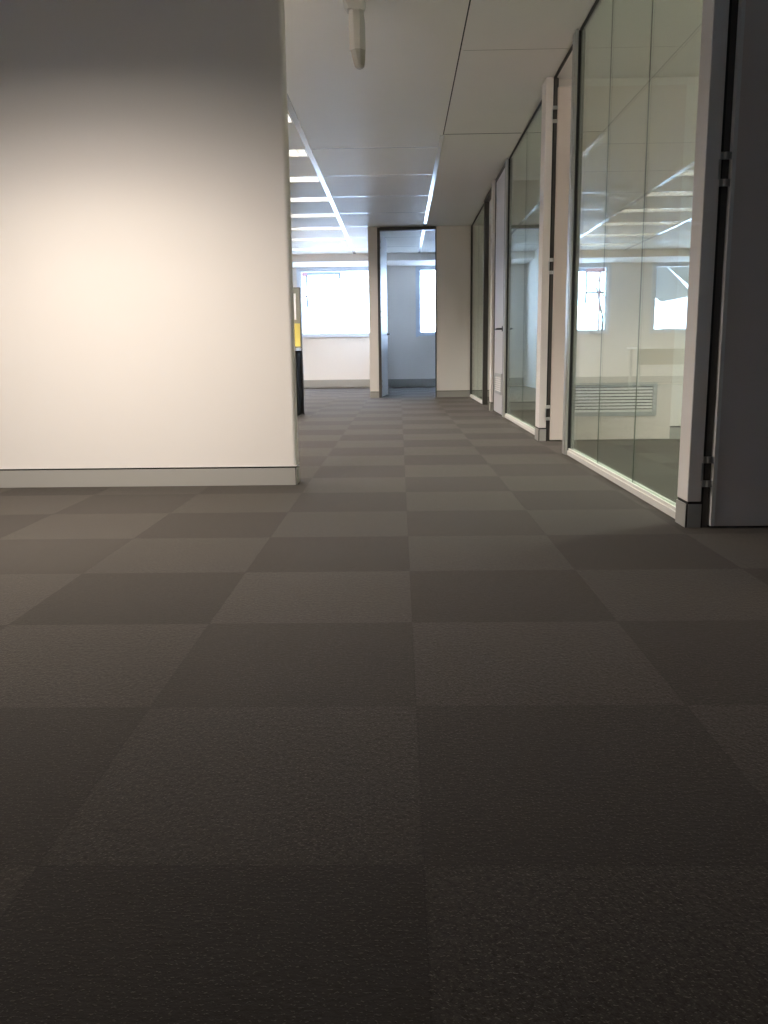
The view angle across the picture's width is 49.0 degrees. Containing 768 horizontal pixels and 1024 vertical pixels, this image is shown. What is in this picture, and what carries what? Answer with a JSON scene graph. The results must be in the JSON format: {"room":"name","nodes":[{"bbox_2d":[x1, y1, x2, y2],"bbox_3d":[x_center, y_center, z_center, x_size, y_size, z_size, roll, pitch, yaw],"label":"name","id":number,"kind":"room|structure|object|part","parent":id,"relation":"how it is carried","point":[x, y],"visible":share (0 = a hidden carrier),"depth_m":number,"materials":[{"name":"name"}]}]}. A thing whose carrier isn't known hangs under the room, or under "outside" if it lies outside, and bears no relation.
{"room":"office corridor","nodes":[
{"label":"office corridor","id":0,"kind":"room"},
{"bbox_2d":[0,0,298,470],"bbox_3d":[-3.794,-1.401,4.182,6.673,2.439,0.122,-1,11,1],"label":"wall","id":1,"kind":"structure","parent":0,"point":[147,299],"depth_m":4.08,"materials":[{"name":"paint"}]},
{"bbox_2d":[0,465,299,487],"bbox_3d":[-3.779,-0.163,4.413,6.672,0.088,0.119,-1,11,1],"label":"baseboard","id":2,"kind":"structure","parent":1,"relation":"attached to","point":[218,476],"depth_m":4.30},
{"bbox_2d":[292,253,434,267],"bbox_3d":[-1.021,-5.032,16.376,12.200,0.434,1.200,-1,11,1],"label":"bulkhead","id":3,"kind":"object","parent":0,"point":[393,259],"depth_m":15.82,"materials":[{"name":"paint"}]},
{"bbox_2d":[293,266,434,387],"bbox_3d":[-0.995,-3.735,17.126,11.800,2.390,0.200,-1,11,1],"label":"wall","id":4,"kind":"structure","parent":0,"point":[410,356],"depth_m":17.09,"materials":[{"name":"paint"}]},
{"bbox_2d":[296,267,368,336],"bbox_3d":[-0.947,-4.209,16.961,1.590,1.380,0.130,-1,11,1],"label":"window","id":5,"kind":"structure","parent":4,"relation":"in","point":[299,271],"depth_m":16.88,"materials":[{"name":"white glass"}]},
{"bbox_3d":[-0.948,-4.203,16.930,1.590,1.380,0.012,-1,11,1],"label":"architrave","id":6,"kind":"part","parent":5,"relation":"part of","materials":[{"name":"white"}]},
{"bbox_3d":[-0.940,-3.558,17.046,1.490,0.030,0.060,-1,11,1],"label":"sill","id":7,"kind":"part","parent":5,"relation":"part of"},
{"bbox_2d":[304,379,369,387],"bbox_3d":[-3.512,-2.604,17.266,6.740,0.153,0.030,-1,11,1],"label":"baseboard","id":8,"kind":"structure","parent":4,"relation":"attached to","point":[359,382],"depth_m":17.20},
{"bbox_2d":[388,379,434,386],"bbox_3d":[2.446,-2.657,17.148,4.940,0.153,0.030,-1,11,1],"label":"baseboard","id":9,"kind":"structure","parent":4,"relation":"attached to","point":[391,382],"depth_m":17.17,"materials":[{"name":"grey"}]},
{"bbox_2d":[416,266,434,336],"bbox_3d":[1.442,-4.230,16.913,1.610,1.380,0.130,-1,11,1],"label":"window","id":10,"kind":"structure","parent":4,"relation":"in","point":[418,268],"depth_m":16.91,"materials":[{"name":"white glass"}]},
{"bbox_3d":[1.450,-3.579,16.999,1.510,0.030,0.060,-1,11,1],"label":"sill","id":11,"kind":"part","parent":10,"relation":"part of","materials":[{"name":"white"}]},
{"bbox_2d":[0,387,767,1023],"bbox_3d":[-1.163,-0.624,7.230,12.200,0.100,20.800,-1,11,1],"label":"floor","id":12,"kind":"structure","parent":0,"point":[449,721],"depth_m":1.44,"materials":[{"name":"carpet"}]},
{"bbox_2d":[293,287,304,415],"bbox_3d":[-1.877,-1.752,9.248,1.912,1.396,0.554,-1,11,1],"label":"workstation","id":13,"kind":"object","parent":12,"relation":"on","point":[298,322],"visible":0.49,"depth_m":9.37,"materials":[{"name":"brown metal"}]},
{"bbox_2d":[293,293,295,319],"bbox_3d":[-1.116,-2.279,9.355,0.278,0.285,0.002,-1,11,1],"label":"paper sheet","id":14,"kind":"object","parent":13,"relation":"attached to","point":[294,294],"visible":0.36,"depth_m":9.35,"materials":[{"name":"white paper"}]},
{"bbox_3d":[-1.879,-2.158,9.424,1.908,0.650,0.050,-1,11,1],"label":"screen panel","id":15,"kind":"part","parent":13,"relation":"part of","materials":[{"name":"fabric"}]},
{"bbox_3d":[-1.879,-1.434,9.315,1.900,0.723,0.530,-1,11,1],"label":"panel","id":16,"kind":"part","parent":13,"relation":"part of","materials":[{"name":"laminate"}]},
{"bbox_2d":[368,227,378,391],"bbox_3d":[-0.159,-3.054,12.812,0.140,2.438,0.100,-1,11,1],"label":"wall pier","id":17,"kind":"object","parent":12,"relation":"on","point":[372,231],"visible":1,"depth_m":12.76,"materials":[{"name":"paint"}]},
{"bbox_2d":[370,392,378,397],"bbox_3d":[-0.143,-1.815,13.042,0.142,0.088,0.101,-1,11,1],"label":"baseboard","id":18,"kind":"object","parent":17,"relation":"attached to","point":[372,394],"visible":1,"depth_m":12.99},
{"bbox_2d":[470,0,675,518],"bbox_3d":[1.234,-2.109,7.879,0.067,2.523,9.895,-1,11,1],"label":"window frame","id":19,"kind":"structure","parent":12,"relation":"on","point":[660,502],"depth_m":7.44,"materials":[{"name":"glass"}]},
{"bbox_3d":[1.325,-3.014,12.732,0.040,2.523,0.020,-1,11,1],"label":"post","id":20,"kind":"part","parent":19,"relation":"part of","materials":[{"name":"brown metal"}]},
{"bbox_3d":[1.316,-2.926,12.229,0.010,2.491,1.039,-1,11,1],"label":"glass pane","id":21,"kind":"part","parent":19,"relation":"part of","materials":[{"name":"clear glass"}]},
{"bbox_3d":[1.298,-2.736,11.207,0.010,2.491,1.039,-1,11,1],"label":"glass pane","id":22,"kind":"part","parent":19,"relation":"part of","materials":[{"name":"clear glass"}]},
{"bbox_3d":[1.288,-2.629,10.668,0.060,2.523,0.060,-1,11,1],"label":"post","id":23,"kind":"part","parent":19,"relation":"part of","materials":[{"name":"brown metal"}]},
{"bbox_2d":[493,161,505,414],"bbox_3d":[1.228,-2.320,9.012,0.120,2.522,0.890,-1,11,1],"label":"door","id":24,"kind":"structure","parent":19,"relation":"in","point":[500,180],"depth_m":9.01,"materials":[{"name":"grey paint"}]},
{"bbox_2d":[494,373,501,394],"bbox_3d":[1.249,-1.400,9.173,0.026,0.223,0.628,-1,11,1],"label":"grille","id":25,"kind":"object","parent":24,"relation":"attached to","point":[497,376],"depth_m":9.16,"materials":[{"name":"metal"}]},
{"bbox_3d":[1.248,-2.225,8.500,0.062,2.523,0.110,-1,11,1],"label":"post","id":26,"kind":"part","parent":19,"relation":"part of","materials":[{"name":"metal"}]},
{"bbox_3d":[1.238,-2.119,7.900,0.010,2.491,1.109,-1,11,1],"label":"glass pane","id":27,"kind":"part","parent":19,"relation":"part of","materials":[{"name":"clear glass"}]},
{"bbox_3d":[1.218,-1.913,6.791,0.010,2.491,1.144,-1,11,1],"label":"glass pane","id":28,"kind":"part","parent":19,"relation":"part of","materials":[{"name":"clear glass"}]},
{"bbox_3d":[1.184,-1.619,5.247,0.062,2.523,0.110,-1,11,1],"label":"post","id":29,"kind":"part","parent":19,"relation":"part of","materials":[{"name":"metal"}]},
{"bbox_2d":[545,44,686,440],"bbox_3d":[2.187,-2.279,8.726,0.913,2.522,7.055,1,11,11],"label":"door","id":30,"kind":"structure","parent":19,"relation":"in","point":[624,210],"depth_m":6.03,"materials":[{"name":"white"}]},
{"bbox_3d":[1.212,-1.774,6.084,0.024,2.522,0.037,-1,11,1],"label":"frame","id":31,"kind":"part","parent":30,"relation":"part of","materials":[{"name":"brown metal"}]},
{"bbox_2d":[575,382,657,416],"bbox_3d":[1.690,-0.831,6.216,0.641,0.246,0.026,-1,11,1],"label":"grille","id":32,"kind":"object","parent":30,"relation":"attached to","point":[617,399],"depth_m":6.22,"materials":[{"name":"metal"}]},
{"bbox_2d":[700,0,767,527],"bbox_3d":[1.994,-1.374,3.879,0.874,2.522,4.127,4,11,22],"label":"door","id":33,"kind":"structure","parent":19,"relation":"in","point":[734,467],"depth_m":2.97,"materials":[{"name":"brown metal"}]},
{"bbox_3d":[1.180,-1.186,2.928,0.024,2.522,0.037,-1,11,1],"label":"frame","id":34,"kind":"part","parent":33,"relation":"part of","materials":[{"name":"brown metal"}]},
{"bbox_2d":[436,225,490,390],"bbox_3d":[2.809,-3.082,12.753,4.033,2.436,0.100,-1,11,1],"label":"wall","id":35,"kind":"structure","parent":0,"point":[453,243],"depth_m":12.73,"materials":[{"name":"paint"}]},
{"bbox_2d":[377,226,435,397],"bbox_3d":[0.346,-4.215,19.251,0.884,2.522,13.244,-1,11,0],"label":"door","id":36,"kind":"structure","parent":35,"relation":"in","point":[383,334],"depth_m":12.94,"materials":[{"name":"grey metal"}]},
{"bbox_2d":[436,391,488,396],"bbox_3d":[2.825,-1.842,12.983,4.033,0.090,0.102,-1,11,1],"label":"baseboard","id":37,"kind":"structure","parent":35,"relation":"attached to","point":[438,393],"depth_m":12.97,"materials":[{"name":"grey"}]},
{"bbox_2d":[284,0,702,254],"bbox_3d":[-1.205,-3.050,6.168,12.200,0.012,19.600,-1,11,1],"label":"ceiling","id":38,"kind":"structure","parent":0,"point":[400,97],"depth_m":6.00,"materials":[{"name":"tile"}]},
{"bbox_2d":[289,150,307,156],"bbox_3d":[-1.321,-3.434,7.926,1.185,0.124,0.288,-1,11,1],"label":"ceiling light","id":39,"kind":"object","parent":38,"relation":"attached to","point":[292,153],"visible":0.1,"depth_m":8.06,"materials":[{"name":"white plastic"}]},
{"bbox_2d":[290,177,319,181],"bbox_3d":[-1.300,-3.654,9.105,1.185,0.124,0.288,-1,11,1],"label":"ceiling light","id":40,"kind":"object","parent":38,"relation":"attached to","point":[292,179],"visible":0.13,"depth_m":9.24,"materials":[{"name":"white plastic"}]},
{"bbox_2d":[290,197,328,201],"bbox_3d":[-1.279,-3.874,10.285,1.185,0.124,0.288,-1,11,1],"label":"ceiling light","id":41,"kind":"object","parent":38,"relation":"attached to","point":[318,199],"visible":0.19,"depth_m":10.42,"materials":[{"name":"white plastic"}]},
{"bbox_2d":[291,214,335,217],"bbox_3d":[-1.257,-4.094,11.464,1.185,0.124,0.288,-1,11,1],"label":"ceiling light","id":42,"kind":"object","parent":38,"relation":"attached to","point":[292,215],"visible":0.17,"depth_m":11.53,"materials":[{"name":"white plastic"}]},
{"bbox_2d":[291,227,341,230],"bbox_3d":[-1.236,-4.314,12.644,1.185,0.124,0.288,-1,11,1],"label":"ceiling light","id":43,"kind":"object","parent":38,"relation":"attached to","point":[315,228],"visible":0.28,"depth_m":12.75,"materials":[{"name":"white plastic"}]},
{"bbox_2d":[292,238,345,240],"bbox_3d":[-1.214,-4.534,13.823,1.185,0.124,0.288,-1,11,1],"label":"ceiling light","id":44,"kind":"object","parent":38,"relation":"attached to","point":[322,239],"visible":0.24,"depth_m":13.96,"materials":[{"name":"white plastic"}]},
{"bbox_2d":[292,247,349,249],"bbox_3d":[-1.193,-4.753,15.003,1.185,0.124,0.288,-1,11,1],"label":"ceiling light","id":45,"kind":"object","parent":38,"relation":"attached to","point":[345,247],"visible":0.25,"depth_m":15.14,"materials":[{"name":"white plastic"}]},
{"bbox_2d":[287,94,355,253],"bbox_3d":[-0.658,-3.742,9.885,0.048,0.006,12.020,-1,11,1],"label":"trim","id":46,"kind":"structure","parent":38,"relation":"attached to","point":[291,110],"depth_m":8.25,"materials":[{"name":"white metal"}]},
{"bbox_2d":[343,0,365,69],"bbox_3d":[-0.158,-2.584,4.557,0.120,0.342,0.120,-1,11,1],"label":"ceiling fitting","id":47,"kind":"object","parent":38,"relation":"hanging from","point":[355,9],"visible":1,"depth_m":4.52,"materials":[{"name":"plastic"}]},
{"bbox_2d":[289,147,432,247],"bbox_3d":[-1.880,-3.668,9.565,4.817,0.002,10.818,-1,11,1],"label":"trim","id":48,"kind":"structure","parent":38,"relation":"attached to","point":[390,147],"depth_m":10.10,"materials":[{"name":"white metal"}]},
{"bbox_2d":[418,135,444,252],"bbox_3d":[0.585,-4.068,11.552,0.040,0.006,8.580,-1,11,1],"label":"trim","id":49,"kind":"structure","parent":38,"relation":"attached to","point":[441,139],"depth_m":9.27,"materials":[{"name":"white metal"}]},
{"bbox_2d":[443,0,506,134],"bbox_3d":[0.755,-2.293,2.001,0.679,0.002,10.800,-1,11,1],"label":"trim","id":50,"kind":"structure","parent":38,"relation":"attached to","point":[469,0],"depth_m":5.71,"materials":[{"name":"black metal"}]},
{"bbox_2d":[463,48,567,50],"bbox_3d":[0.827,-2.906,5.290,0.655,0.002,0.004,-1,11,1],"label":"trim","id":51,"kind":"structure","parent":38,"relation":"attached to","point":[557,48],"depth_m":5.29,"materials":[{"name":"black metal"}]},
{"bbox_2d":[489,179,539,402],"bbox_3d":[2.989,-2.476,9.490,3.555,2.437,0.170,-1,11,1],"label":"wall","id":52,"kind":"structure","parent":0,"point":[529,311],"depth_m":9.49,"materials":[{"name":"paint"}]},
{"bbox_2d":[489,402,535,410],"bbox_3d":[3.004,-1.236,9.721,3.557,0.088,0.172,-1,11,1],"label":"baseboard","id":53,"kind":"structure","parent":52,"relation":"attached to","point":[530,405],"depth_m":9.73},
{"bbox_2d":[535,76,698,428],"bbox_3d":[2.922,-1.845,6.102,3.565,2.437,0.175,-1,11,1],"label":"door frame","id":54,"kind":"structure","parent":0,"point":[692,83],"depth_m":6.04,"materials":[{"name":"paint"}]},
{"bbox_2d":[535,427,680,440],"bbox_3d":[2.937,-0.604,6.333,3.567,0.088,0.177,-1,11,1],"label":"baseboard","id":55,"kind":"structure","parent":54,"relation":"attached to","point":[540,434],"depth_m":6.30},
{"bbox_2d":[677,0,729,503],"bbox_3d":[2.877,-1.251,2.917,3.540,2.437,0.115,-1,11,1],"label":"door frame","id":56,"kind":"structure","parent":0,"point":[715,13],"depth_m":2.97,"materials":[{"name":"paint"}]},
{"bbox_2d":[675,499,701,527],"bbox_3d":[2.892,-0.011,3.148,3.542,0.088,0.117,-1,11,1],"label":"baseboard","id":57,"kind":"structure","parent":56,"relation":"attached to","point":[686,515],"depth_m":3.13,"materials":[{"name":"grey metal"}]},
{"label":"outside","id":58,"kind":"structure","parent":0,"visible":0},
{"bbox_3d":[1.006,-6.185,53.615,80.000,0.200,72.300,-1,11,1],"label":"ground","id":59,"kind":"structure","parent":58,"visible":0},
{"bbox_2d":[302,271,366,332],"bbox_3d":[-1.431,-2.831,19.922,2.100,5.600,0.150,-1,11,1],"label":"scaffold","id":60,"kind":"object","parent":59,"relation":"on","point":[304,274],"visible":0.31,"depth_m":19.40,"materials":[{"name":"metal"}]}
]}

